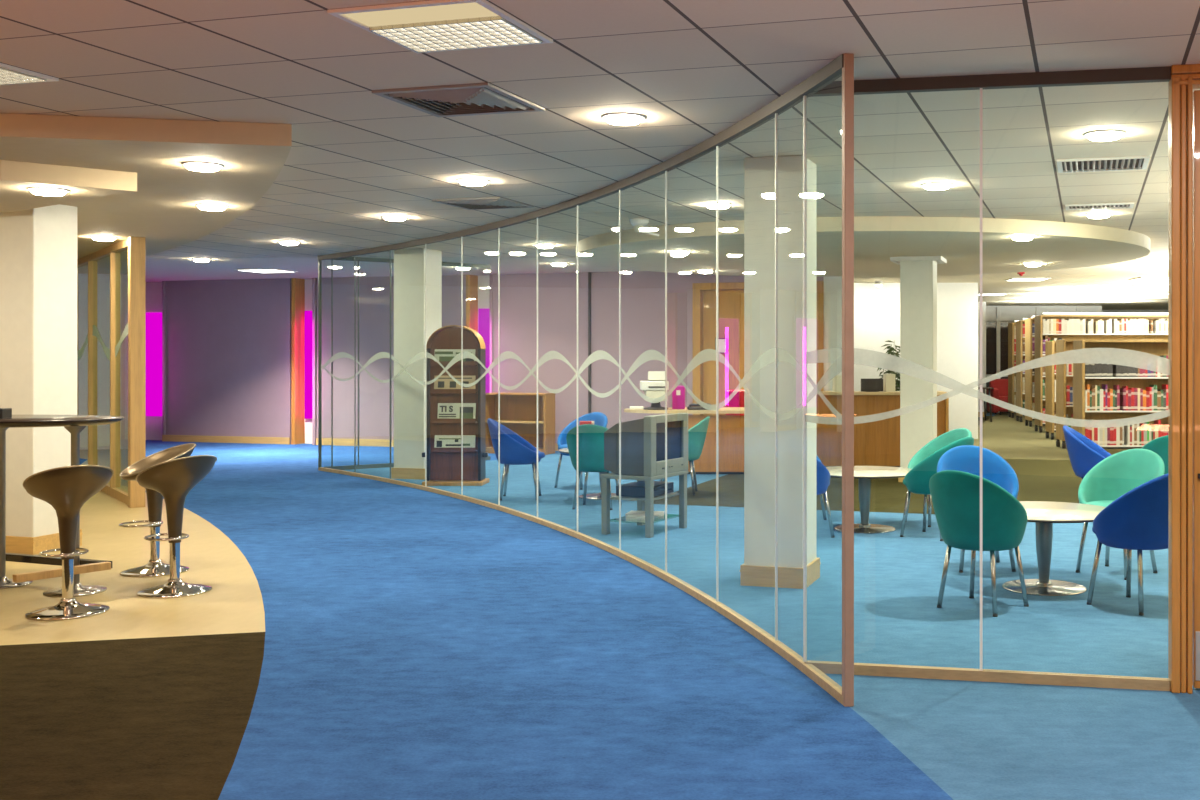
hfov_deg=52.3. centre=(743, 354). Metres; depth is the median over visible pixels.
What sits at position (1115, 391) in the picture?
book
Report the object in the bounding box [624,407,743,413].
countertop
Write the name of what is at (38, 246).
column
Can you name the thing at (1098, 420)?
book
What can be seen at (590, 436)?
tub chair
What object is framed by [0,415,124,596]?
bar table
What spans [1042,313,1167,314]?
strip light
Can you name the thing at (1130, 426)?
book
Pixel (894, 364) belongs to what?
plant
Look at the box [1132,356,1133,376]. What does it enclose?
book
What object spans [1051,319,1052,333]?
book
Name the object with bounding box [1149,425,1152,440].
book
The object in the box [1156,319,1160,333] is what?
book
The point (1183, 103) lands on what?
door
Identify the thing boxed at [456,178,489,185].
recessed light
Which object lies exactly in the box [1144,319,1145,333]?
book
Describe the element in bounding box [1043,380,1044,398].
book
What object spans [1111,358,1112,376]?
book
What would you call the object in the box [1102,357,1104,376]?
book
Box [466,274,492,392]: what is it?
wall niche
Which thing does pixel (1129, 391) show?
book
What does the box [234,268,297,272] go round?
recessed light
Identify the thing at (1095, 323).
book
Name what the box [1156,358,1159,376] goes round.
book
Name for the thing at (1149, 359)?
book
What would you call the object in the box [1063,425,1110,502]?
tub chair
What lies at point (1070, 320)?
book
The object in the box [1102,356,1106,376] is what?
book
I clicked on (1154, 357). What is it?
book
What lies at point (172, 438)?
baseboard
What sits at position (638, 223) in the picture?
dome camera
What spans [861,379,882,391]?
monitor
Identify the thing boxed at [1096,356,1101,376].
book
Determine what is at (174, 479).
bar stool
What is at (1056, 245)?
ceiling
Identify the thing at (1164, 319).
book
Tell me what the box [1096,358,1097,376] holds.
book
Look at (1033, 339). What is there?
book
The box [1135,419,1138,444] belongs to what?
book
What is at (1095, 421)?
book
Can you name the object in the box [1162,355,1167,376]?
book
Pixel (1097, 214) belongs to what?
recessed light
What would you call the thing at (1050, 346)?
bookcase
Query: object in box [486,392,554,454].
bookcase
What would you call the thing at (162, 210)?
ceiling
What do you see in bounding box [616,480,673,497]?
recorder
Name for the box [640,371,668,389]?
printer
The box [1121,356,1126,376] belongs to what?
book
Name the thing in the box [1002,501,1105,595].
cafe table
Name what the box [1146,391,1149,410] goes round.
book
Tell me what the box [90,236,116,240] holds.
recessed light
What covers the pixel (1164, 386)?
book
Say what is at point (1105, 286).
ceiling
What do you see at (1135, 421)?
book
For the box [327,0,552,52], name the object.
recessed light
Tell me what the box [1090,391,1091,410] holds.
book
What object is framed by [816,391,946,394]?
countertop
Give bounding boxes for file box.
[672,386,684,408]
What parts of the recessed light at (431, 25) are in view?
reflector panel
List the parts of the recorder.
recorder panel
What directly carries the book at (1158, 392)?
on the bookcase at (1082, 349)
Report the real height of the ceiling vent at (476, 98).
0.020 m
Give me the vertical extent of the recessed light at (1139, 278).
0.014 m
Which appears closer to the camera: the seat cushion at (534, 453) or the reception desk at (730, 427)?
the seat cushion at (534, 453)
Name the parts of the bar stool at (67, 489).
stool seat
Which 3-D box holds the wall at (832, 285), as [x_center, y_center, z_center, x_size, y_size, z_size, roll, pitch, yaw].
[1.325,0.102,17.097,0.340,2.670,0.250,0,0,16]
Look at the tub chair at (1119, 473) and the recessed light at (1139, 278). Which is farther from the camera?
the recessed light at (1139, 278)
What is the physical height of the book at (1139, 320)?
0.270 m
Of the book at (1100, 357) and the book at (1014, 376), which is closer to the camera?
the book at (1100, 357)
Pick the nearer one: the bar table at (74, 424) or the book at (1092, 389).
the bar table at (74, 424)
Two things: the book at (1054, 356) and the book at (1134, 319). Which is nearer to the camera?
the book at (1054, 356)
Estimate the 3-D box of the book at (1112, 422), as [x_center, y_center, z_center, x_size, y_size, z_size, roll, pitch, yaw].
[5.141,1.087,16.805,0.036,0.324,0.171,0,0,0]
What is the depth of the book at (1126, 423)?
16.78 m
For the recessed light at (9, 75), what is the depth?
5.29 m
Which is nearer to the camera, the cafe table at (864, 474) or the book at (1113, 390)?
the cafe table at (864, 474)
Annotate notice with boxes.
[715,338,727,352]
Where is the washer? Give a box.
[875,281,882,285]
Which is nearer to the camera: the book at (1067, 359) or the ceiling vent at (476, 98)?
the ceiling vent at (476, 98)
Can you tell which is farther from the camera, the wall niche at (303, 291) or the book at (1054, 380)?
the book at (1054, 380)
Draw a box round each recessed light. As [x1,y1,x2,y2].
[0,63,58,85]
[26,187,69,195]
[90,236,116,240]
[181,161,223,171]
[192,259,210,261]
[195,204,228,210]
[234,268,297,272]
[278,241,300,244]
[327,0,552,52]
[381,215,407,220]
[455,267,470,269]
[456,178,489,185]
[535,244,554,247]
[550,263,566,265]
[601,112,645,124]
[669,251,689,254]
[697,270,713,273]
[704,202,731,208]
[921,182,952,189]
[978,293,1008,295]
[1004,278,1050,280]
[1010,235,1034,240]
[1024,263,1042,266]
[1083,129,1125,140]
[1085,212,1111,217]
[1127,284,1167,286]
[1129,277,1167,279]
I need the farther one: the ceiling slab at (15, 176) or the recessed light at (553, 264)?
the recessed light at (553, 264)
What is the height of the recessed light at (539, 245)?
0.036 m
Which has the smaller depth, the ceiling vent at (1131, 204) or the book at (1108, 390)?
the ceiling vent at (1131, 204)
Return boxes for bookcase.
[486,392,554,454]
[1008,323,1015,417]
[1016,321,1024,421]
[1025,318,1034,426]
[1035,315,1167,431]
[1045,341,1055,439]
[1056,340,1073,448]
[1073,340,1167,448]
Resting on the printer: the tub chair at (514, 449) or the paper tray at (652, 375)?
the paper tray at (652, 375)
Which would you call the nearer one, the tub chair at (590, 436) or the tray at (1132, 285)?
the tub chair at (590, 436)
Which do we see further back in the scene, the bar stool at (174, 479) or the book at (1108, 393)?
the book at (1108, 393)
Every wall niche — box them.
[146,281,165,439]
[291,278,316,444]
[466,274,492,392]
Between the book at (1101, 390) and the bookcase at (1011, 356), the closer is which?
the book at (1101, 390)
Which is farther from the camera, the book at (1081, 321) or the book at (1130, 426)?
the book at (1081, 321)
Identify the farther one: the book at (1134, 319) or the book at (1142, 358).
the book at (1134, 319)
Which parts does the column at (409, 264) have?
skirting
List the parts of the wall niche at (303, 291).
light panel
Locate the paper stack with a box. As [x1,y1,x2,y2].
[625,511,663,519]
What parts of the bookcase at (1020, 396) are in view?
panel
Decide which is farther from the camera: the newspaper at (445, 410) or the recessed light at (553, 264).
the recessed light at (553, 264)
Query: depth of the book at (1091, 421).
16.72 m
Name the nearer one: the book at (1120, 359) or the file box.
the file box
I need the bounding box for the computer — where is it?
[643,390,667,409]
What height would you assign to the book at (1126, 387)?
0.338 m
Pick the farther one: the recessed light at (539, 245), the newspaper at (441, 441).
the recessed light at (539, 245)
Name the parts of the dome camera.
arm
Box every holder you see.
[0,408,11,418]
[580,421,593,424]
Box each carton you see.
[833,375,841,391]
[883,374,894,391]
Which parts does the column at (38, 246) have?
skirting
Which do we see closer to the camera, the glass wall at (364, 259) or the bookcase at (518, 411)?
the glass wall at (364, 259)
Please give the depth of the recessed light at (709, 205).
9.81 m
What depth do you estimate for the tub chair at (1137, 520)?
6.68 m
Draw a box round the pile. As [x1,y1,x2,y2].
[629,406,643,408]
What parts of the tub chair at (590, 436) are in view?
chair leg, chair leg, chair leg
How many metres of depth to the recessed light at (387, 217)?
10.70 m
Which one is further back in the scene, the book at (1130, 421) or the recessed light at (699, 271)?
the book at (1130, 421)
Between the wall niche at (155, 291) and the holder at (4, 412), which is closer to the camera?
the holder at (4, 412)
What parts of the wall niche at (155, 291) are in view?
light panel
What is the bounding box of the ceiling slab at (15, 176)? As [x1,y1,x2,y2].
[0,160,136,211]
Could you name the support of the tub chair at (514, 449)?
on the floor at (976, 740)
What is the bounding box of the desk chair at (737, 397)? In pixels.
[725,389,743,414]
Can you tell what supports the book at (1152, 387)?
on the bookcase at (1082, 349)
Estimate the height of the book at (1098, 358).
0.266 m
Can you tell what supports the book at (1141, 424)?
on the bookcase at (1082, 349)
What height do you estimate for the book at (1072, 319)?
0.270 m
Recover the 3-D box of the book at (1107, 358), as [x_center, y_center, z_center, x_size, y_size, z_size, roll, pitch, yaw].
[5.069,0.173,16.805,0.024,0.261,0.171,0,0,0]
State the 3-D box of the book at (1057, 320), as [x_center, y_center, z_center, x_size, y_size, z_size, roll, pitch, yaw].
[5.798,-0.531,22.405,0.042,0.270,0.171,0,0,0]
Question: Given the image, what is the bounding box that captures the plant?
[871,340,899,390]
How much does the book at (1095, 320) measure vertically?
0.246 m
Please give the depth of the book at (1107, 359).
16.72 m
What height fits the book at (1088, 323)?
0.230 m
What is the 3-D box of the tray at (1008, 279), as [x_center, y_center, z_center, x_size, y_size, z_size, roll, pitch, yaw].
[4.600,-1.220,19.600,0.540,0.003,0.540,0,0,0]
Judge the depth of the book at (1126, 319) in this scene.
22.32 m
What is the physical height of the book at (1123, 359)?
0.267 m
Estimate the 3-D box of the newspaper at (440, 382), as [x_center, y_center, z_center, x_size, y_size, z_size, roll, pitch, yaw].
[-3.190,0.317,13.348,0.455,0.180,0.036,0,0,0]
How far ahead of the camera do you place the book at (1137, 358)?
16.72 m
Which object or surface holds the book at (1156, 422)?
on the bookcase at (1082, 349)
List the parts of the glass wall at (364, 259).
rail, head rail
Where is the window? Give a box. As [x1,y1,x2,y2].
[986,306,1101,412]
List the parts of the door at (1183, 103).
kick plate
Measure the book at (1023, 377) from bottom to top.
0.340 m
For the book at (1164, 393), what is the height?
0.252 m
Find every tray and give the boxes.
[648,371,664,380]
[978,294,1004,295]
[1008,279,1044,280]
[1132,285,1167,286]
[1135,278,1167,279]
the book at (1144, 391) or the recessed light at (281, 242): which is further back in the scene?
the book at (1144, 391)
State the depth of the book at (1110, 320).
22.32 m
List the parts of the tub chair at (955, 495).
chair leg, chair leg, chair leg, chair leg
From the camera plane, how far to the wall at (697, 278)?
17.45 m
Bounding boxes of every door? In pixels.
[693,281,823,414]
[1168,64,1199,693]
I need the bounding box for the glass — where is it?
[318,53,853,706]
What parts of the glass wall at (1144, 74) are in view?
rail, head rail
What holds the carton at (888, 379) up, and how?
on the reception desk at (877, 442)
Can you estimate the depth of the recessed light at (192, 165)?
7.00 m
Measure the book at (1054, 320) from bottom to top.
0.270 m
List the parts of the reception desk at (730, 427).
panel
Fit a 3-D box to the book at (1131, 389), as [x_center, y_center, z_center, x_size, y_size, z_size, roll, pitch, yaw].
[5.387,0.613,16.805,0.044,0.312,0.171,0,0,0]
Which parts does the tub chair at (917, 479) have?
chair leg, chair leg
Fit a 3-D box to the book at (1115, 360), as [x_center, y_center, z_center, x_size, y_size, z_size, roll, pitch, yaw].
[5.169,0.176,16.805,0.024,0.255,0.171,0,0,0]
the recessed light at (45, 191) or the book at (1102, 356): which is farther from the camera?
the book at (1102, 356)
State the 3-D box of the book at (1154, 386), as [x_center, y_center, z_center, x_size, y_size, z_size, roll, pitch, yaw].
[5.701,0.591,16.805,0.049,0.355,0.171,0,0,0]
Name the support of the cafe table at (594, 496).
on the floor at (976, 740)
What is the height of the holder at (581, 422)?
0.280 m
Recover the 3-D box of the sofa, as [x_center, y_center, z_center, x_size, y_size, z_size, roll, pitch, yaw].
[6.750,1.009,29.230,1.600,0.850,0.760,0,0,0]
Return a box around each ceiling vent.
[372,83,544,116]
[432,197,533,209]
[1057,156,1149,172]
[1065,202,1133,209]
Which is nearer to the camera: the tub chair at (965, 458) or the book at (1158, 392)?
the tub chair at (965, 458)
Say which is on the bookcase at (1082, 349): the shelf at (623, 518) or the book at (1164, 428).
the book at (1164, 428)
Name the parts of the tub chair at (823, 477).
chair leg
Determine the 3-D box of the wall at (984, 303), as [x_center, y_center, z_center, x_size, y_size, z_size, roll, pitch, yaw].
[4.760,0.102,28.100,1.720,2.670,0.200,0,0,0]
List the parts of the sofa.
arm, seat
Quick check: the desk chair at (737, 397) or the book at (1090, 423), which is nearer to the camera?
the desk chair at (737, 397)
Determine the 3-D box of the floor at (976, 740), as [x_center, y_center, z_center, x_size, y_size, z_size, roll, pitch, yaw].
[0.363,1.496,14.898,32.725,0.123,38.204,0,0,0]
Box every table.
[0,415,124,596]
[558,448,615,499]
[826,466,910,533]
[978,387,993,421]
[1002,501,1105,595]
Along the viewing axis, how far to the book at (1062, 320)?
22.32 m
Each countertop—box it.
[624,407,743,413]
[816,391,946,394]
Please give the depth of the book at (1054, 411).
20.42 m
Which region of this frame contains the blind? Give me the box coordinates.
[986,306,1101,318]
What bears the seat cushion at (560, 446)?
on the tub chair at (600, 419)
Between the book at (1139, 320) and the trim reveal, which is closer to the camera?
the trim reveal
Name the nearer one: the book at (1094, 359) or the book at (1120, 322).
the book at (1094, 359)
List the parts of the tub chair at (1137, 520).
chair leg, chair leg, chair leg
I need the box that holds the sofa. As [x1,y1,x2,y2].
[987,379,1007,414]
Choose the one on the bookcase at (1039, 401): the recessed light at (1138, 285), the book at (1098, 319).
the book at (1098, 319)
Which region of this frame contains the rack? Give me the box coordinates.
[422,325,488,485]
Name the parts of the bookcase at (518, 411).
panel, case shelf, case shelf, panel, panel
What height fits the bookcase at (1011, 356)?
2.170 m
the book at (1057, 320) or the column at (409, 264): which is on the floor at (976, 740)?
the column at (409, 264)
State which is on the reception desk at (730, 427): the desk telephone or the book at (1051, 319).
the desk telephone
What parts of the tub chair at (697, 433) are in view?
chair leg, chair leg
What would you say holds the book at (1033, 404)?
on the bookcase at (1029, 357)
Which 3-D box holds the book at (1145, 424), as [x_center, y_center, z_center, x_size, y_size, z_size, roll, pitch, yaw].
[5.562,1.095,16.805,0.049,0.307,0.171,0,0,0]
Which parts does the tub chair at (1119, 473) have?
chair leg, chair leg, chair leg, chair leg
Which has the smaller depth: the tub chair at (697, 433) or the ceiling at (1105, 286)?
the tub chair at (697, 433)
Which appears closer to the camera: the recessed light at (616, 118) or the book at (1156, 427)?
the recessed light at (616, 118)
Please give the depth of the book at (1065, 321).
22.32 m
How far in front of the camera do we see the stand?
9.67 m
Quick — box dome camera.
[629,218,658,236]
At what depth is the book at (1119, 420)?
16.72 m
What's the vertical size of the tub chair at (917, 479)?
0.801 m
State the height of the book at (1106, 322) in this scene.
0.248 m
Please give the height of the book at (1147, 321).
0.252 m
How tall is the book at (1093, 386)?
0.350 m
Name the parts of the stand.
leg, leg, leg, leg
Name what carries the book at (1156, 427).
on the bookcase at (1082, 349)
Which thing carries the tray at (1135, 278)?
on the recessed light at (1139, 278)
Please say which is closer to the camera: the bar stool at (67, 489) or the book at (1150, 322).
the bar stool at (67, 489)
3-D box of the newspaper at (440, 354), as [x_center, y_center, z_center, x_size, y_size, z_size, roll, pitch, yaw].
[-3.190,0.019,13.348,0.450,0.165,0.034,0,0,0]
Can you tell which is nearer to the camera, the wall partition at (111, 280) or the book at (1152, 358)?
the wall partition at (111, 280)
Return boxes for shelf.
[610,492,678,500]
[611,514,677,522]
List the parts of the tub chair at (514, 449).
chair leg, chair leg, chair leg, chair leg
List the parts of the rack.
panel, arch trim, panel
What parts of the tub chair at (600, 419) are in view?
chair leg, chair leg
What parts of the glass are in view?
post, head rail, rail, post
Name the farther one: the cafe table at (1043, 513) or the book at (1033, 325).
the book at (1033, 325)
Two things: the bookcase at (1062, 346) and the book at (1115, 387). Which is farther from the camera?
the bookcase at (1062, 346)
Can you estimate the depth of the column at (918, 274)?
13.61 m
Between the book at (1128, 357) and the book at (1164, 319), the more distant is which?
the book at (1164, 319)
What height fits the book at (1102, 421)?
0.337 m
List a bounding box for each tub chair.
[487,418,544,499]
[554,412,607,489]
[566,424,621,509]
[660,416,709,494]
[816,455,826,519]
[816,458,834,537]
[900,437,973,540]
[906,428,971,526]
[929,470,1028,616]
[937,445,1018,572]
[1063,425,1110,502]
[1075,449,1164,579]
[1087,474,1167,615]
[1141,435,1167,474]
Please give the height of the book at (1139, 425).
0.276 m
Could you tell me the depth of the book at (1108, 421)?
16.72 m
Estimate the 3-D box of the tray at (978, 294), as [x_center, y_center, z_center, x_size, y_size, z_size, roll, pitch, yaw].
[5.000,-1.220,24.500,0.540,0.003,0.540,0,0,0]
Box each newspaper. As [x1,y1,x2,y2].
[434,349,475,360]
[434,376,475,388]
[434,435,475,447]
[437,403,475,418]
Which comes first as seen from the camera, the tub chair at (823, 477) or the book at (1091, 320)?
the tub chair at (823, 477)
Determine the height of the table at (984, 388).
0.736 m
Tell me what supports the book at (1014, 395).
on the bookcase at (1011, 356)
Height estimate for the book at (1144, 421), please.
0.336 m
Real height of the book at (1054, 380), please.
0.349 m
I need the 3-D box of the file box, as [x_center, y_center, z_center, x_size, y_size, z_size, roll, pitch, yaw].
[-0.800,0.522,14.918,0.150,0.280,0.224,0,0,0]
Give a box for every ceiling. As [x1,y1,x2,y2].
[0,0,1199,256]
[0,113,291,258]
[146,257,1167,309]
[576,216,1149,276]
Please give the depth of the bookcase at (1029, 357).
24.25 m
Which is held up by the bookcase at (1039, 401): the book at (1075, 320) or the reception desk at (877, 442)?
the book at (1075, 320)
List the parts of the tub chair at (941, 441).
chair leg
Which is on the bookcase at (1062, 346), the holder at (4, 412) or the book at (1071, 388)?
the book at (1071, 388)
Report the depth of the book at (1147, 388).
16.72 m
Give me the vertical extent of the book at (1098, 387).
0.337 m
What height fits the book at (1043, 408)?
0.261 m
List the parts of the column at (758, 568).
skirting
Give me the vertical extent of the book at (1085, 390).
0.278 m
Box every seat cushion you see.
[532,451,544,458]
[558,444,567,449]
[1087,500,1112,506]
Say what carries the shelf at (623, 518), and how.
attached to the stand
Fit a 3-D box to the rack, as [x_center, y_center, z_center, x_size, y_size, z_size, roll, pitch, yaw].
[-3.200,0.553,13.450,0.730,1.767,0.400,0,0,0]
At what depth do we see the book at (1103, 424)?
16.72 m
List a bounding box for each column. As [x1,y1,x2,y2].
[0,204,82,554]
[391,248,441,479]
[740,155,820,588]
[890,256,946,481]
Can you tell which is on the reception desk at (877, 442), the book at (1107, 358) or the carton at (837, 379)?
the carton at (837, 379)
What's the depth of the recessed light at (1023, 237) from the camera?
11.19 m
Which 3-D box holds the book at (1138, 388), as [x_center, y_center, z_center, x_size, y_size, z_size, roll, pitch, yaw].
[5.472,0.616,16.805,0.034,0.306,0.171,0,0,0]
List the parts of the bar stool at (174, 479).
stool seat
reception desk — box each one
[624,407,743,473]
[816,391,948,466]
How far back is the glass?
6.55 m
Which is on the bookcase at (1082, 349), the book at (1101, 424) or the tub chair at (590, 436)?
the book at (1101, 424)
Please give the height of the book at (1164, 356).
0.296 m
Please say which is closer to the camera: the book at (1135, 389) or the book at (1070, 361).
the book at (1135, 389)
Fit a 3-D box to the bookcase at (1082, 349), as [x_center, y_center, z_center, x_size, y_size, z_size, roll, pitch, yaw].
[6.020,0.614,16.930,2.680,1.640,0.460,0,0,0]
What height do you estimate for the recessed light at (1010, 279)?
0.014 m
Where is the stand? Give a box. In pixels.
[600,470,688,537]
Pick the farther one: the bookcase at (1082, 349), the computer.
the bookcase at (1082, 349)
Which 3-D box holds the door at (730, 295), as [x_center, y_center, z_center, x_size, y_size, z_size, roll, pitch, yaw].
[0.217,0.197,17.366,1.940,2.480,0.200,0,0,16]
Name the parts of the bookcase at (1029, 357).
panel, panel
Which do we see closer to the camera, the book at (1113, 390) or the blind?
the book at (1113, 390)
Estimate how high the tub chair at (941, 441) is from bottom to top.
0.801 m
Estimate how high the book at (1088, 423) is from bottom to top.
0.306 m
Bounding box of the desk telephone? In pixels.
[687,403,712,409]
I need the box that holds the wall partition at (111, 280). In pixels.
[77,236,145,507]
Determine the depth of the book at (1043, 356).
22.32 m
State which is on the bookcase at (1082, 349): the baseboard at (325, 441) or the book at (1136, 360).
the book at (1136, 360)
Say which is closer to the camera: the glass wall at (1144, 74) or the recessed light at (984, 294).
the glass wall at (1144, 74)
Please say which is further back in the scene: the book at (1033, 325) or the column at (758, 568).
the book at (1033, 325)
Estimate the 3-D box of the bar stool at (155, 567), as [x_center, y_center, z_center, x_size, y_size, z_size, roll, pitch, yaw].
[-3.883,1.016,8.013,0.457,0.838,0.443,0,0,-20]
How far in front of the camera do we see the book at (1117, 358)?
16.72 m
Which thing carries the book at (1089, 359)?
on the bookcase at (1082, 349)
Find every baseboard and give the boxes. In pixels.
[162,435,289,443]
[316,438,393,446]
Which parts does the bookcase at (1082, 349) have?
panel, case shelf, case shelf, case shelf, panel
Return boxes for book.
[1014,339,1015,353]
[1014,376,1015,390]
[1014,395,1015,409]
[1023,377,1024,392]
[1032,323,1034,334]
[1032,338,1034,353]
[1032,361,1034,373]
[1032,382,1034,395]
[1032,403,1034,417]
[1043,319,1044,333]
[1043,356,1044,375]
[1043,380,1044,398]
[1043,408,1044,422]
[1045,319,1048,333]
[1049,319,1050,333]
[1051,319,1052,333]
[1053,319,1055,333]
[1054,356,1055,372]
[1054,380,1055,399]
[1054,411,1055,428]
[1056,319,1058,333]
[1059,319,1063,333]
[1064,320,1066,333]
[1066,358,1068,374]
[1066,385,1069,404]
[1067,319,1071,333]
[1069,360,1071,374]
[1070,387,1072,404]
[1072,319,1073,333]
[1074,319,1076,333]
[1077,319,1079,333]
[1080,319,1085,333]
[1080,320,1082,333]
[1085,359,1088,376]
[1085,360,1086,376]
[1085,384,1089,410]
[1085,390,1086,410]
[1085,422,1087,437]
[1086,321,1090,333]
[1088,319,1092,333]
[1088,419,1093,441]
[1088,423,1089,438]
[1089,359,1090,376]
[1090,388,1094,410]
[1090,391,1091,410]
[1090,423,1091,439]
[1091,358,1095,376]
[1091,359,1092,376]
[1092,385,1096,410]
[1093,321,1097,333]
[1094,420,1097,443]
[1095,320,1099,333]
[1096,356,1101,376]
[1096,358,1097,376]
[1097,386,1099,410]
[1098,319,1101,333]
[1098,358,1099,376]
[1098,420,1099,444]
[1100,389,1102,410]
[1100,422,1102,444]
[1101,420,1106,444]
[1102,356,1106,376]
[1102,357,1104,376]
[1102,384,1106,410]
[1103,391,1104,410]
[1103,424,1104,444]
[1104,320,1108,333]
[1106,420,1109,444]
[1107,319,1111,333]
[1107,358,1110,376]
[1107,359,1108,376]
[1107,389,1112,410]
[1107,392,1109,410]
[1110,421,1115,444]
[1110,423,1113,444]
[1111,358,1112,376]
[1112,319,1116,333]
[1113,358,1117,376]
[1113,385,1119,410]
[1113,390,1114,410]
[1114,421,1119,444]
[1115,391,1116,410]
[1116,419,1121,444]
[1117,358,1119,376]
[1119,319,1123,333]
[1119,321,1121,333]
[1120,358,1124,376]
[1120,359,1121,376]
[1120,388,1125,410]
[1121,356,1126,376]
[1122,386,1127,410]
[1122,422,1123,444]
[1124,319,1125,333]
[1124,421,1129,444]
[1126,319,1127,333]
[1127,356,1130,376]
[1127,360,1128,376]
[1128,319,1131,333]
[1128,388,1133,410]
[1128,390,1130,410]
[1128,420,1133,444]
[1130,426,1131,444]
[1132,319,1133,333]
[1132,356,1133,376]
[1134,319,1135,333]
[1134,356,1135,376]
[1134,388,1137,410]
[1134,420,1136,444]
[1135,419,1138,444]
[1136,319,1140,333]
[1136,357,1139,376]
[1136,360,1137,376]
[1138,388,1139,410]
[1139,423,1143,444]
[1139,425,1140,444]
[1140,357,1144,376]
[1140,360,1142,376]
[1140,388,1142,410]
[1140,422,1146,444]
[1141,319,1143,333]
[1143,390,1145,410]
[1143,420,1148,442]
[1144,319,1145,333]
[1145,358,1150,376]
[1145,359,1147,376]
[1146,320,1148,333]
[1146,387,1151,410]
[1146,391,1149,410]
[1147,357,1153,376]
[1149,321,1152,333]
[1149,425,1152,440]
[1149,426,1150,441]
[1150,385,1156,410]
[1151,425,1157,438]
[1152,387,1153,410]
[1153,321,1158,333]
[1154,357,1155,376]
[1154,420,1160,437]
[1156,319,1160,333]
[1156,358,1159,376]
[1157,390,1162,410]
[1157,391,1160,410]
[1158,356,1163,376]
[1160,359,1161,376]
[1161,319,1163,333]
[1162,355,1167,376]
[1162,384,1167,410]
[1163,392,1165,410]
[1163,426,1166,435]
[1164,319,1165,333]
[1164,356,1165,376]
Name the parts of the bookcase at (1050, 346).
panel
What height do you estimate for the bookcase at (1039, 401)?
2.170 m
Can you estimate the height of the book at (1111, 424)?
0.296 m
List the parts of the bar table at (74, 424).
table post, post, table post, post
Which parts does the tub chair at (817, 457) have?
chair leg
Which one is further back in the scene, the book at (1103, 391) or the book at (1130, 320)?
the book at (1130, 320)
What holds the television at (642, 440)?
on the stand
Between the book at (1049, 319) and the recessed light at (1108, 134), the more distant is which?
the book at (1049, 319)
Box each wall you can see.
[166,271,692,443]
[323,257,490,469]
[693,274,823,282]
[804,66,1170,690]
[824,276,841,390]
[854,283,977,438]
[978,302,985,411]
[986,310,1167,321]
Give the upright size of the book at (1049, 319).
0.270 m
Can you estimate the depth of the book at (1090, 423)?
16.72 m
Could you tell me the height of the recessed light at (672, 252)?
0.036 m
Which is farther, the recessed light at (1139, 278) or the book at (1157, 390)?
the recessed light at (1139, 278)
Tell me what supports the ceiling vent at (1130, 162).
in the ceiling at (695, 69)
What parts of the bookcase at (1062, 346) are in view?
panel, panel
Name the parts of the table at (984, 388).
leg, leg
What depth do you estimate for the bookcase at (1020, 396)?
25.92 m
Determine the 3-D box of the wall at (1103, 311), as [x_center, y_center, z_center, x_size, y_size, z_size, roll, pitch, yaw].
[-1.500,0.102,33.100,29.000,2.670,0.200,0,0,0]
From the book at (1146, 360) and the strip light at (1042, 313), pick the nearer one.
the book at (1146, 360)
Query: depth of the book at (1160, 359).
16.72 m
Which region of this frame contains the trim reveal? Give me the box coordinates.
[588,272,590,412]
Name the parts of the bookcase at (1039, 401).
panel, case shelf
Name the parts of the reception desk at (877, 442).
panel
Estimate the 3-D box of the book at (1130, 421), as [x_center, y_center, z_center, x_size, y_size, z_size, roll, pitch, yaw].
[5.391,1.076,16.805,0.029,0.346,0.171,0,0,0]
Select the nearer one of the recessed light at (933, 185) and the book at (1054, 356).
the recessed light at (933, 185)
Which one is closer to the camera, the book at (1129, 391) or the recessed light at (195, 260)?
the recessed light at (195, 260)
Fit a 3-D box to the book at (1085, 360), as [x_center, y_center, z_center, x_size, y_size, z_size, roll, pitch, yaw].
[4.744,0.184,16.805,0.024,0.239,0.171,0,0,0]
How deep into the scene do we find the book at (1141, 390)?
16.72 m
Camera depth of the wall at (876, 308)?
20.60 m
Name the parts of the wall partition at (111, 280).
glass panel, glass panel, frame sill, glass panel, frame post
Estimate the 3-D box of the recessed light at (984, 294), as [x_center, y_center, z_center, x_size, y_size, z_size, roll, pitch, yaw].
[5.000,-1.226,24.500,0.620,0.014,0.620,0,0,0]
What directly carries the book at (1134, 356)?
on the bookcase at (1082, 349)
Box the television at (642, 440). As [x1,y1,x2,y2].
[604,413,687,476]
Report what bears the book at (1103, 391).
on the bookcase at (1082, 349)
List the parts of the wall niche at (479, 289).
light panel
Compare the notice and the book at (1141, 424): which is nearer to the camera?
the book at (1141, 424)
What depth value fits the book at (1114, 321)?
22.32 m
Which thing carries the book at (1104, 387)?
on the bookcase at (1082, 349)
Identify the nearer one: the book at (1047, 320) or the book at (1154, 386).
the book at (1154, 386)
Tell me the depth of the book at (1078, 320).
22.32 m
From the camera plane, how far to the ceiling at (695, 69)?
5.95 m
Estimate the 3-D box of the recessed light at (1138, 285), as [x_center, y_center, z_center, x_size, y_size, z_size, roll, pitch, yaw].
[7.200,-1.226,21.400,0.620,0.014,0.620,0,0,0]
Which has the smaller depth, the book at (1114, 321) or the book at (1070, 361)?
the book at (1070, 361)
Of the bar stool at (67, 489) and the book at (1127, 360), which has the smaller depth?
the bar stool at (67, 489)
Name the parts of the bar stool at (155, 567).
stool seat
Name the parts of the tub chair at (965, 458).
chair leg, chair leg, chair leg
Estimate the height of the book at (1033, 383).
0.269 m
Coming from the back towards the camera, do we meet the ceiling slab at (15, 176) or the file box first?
the file box
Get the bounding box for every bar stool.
[23,465,113,620]
[119,443,195,576]
[136,455,216,597]
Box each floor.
[0,413,1199,799]
[0,491,264,644]
[146,441,952,799]

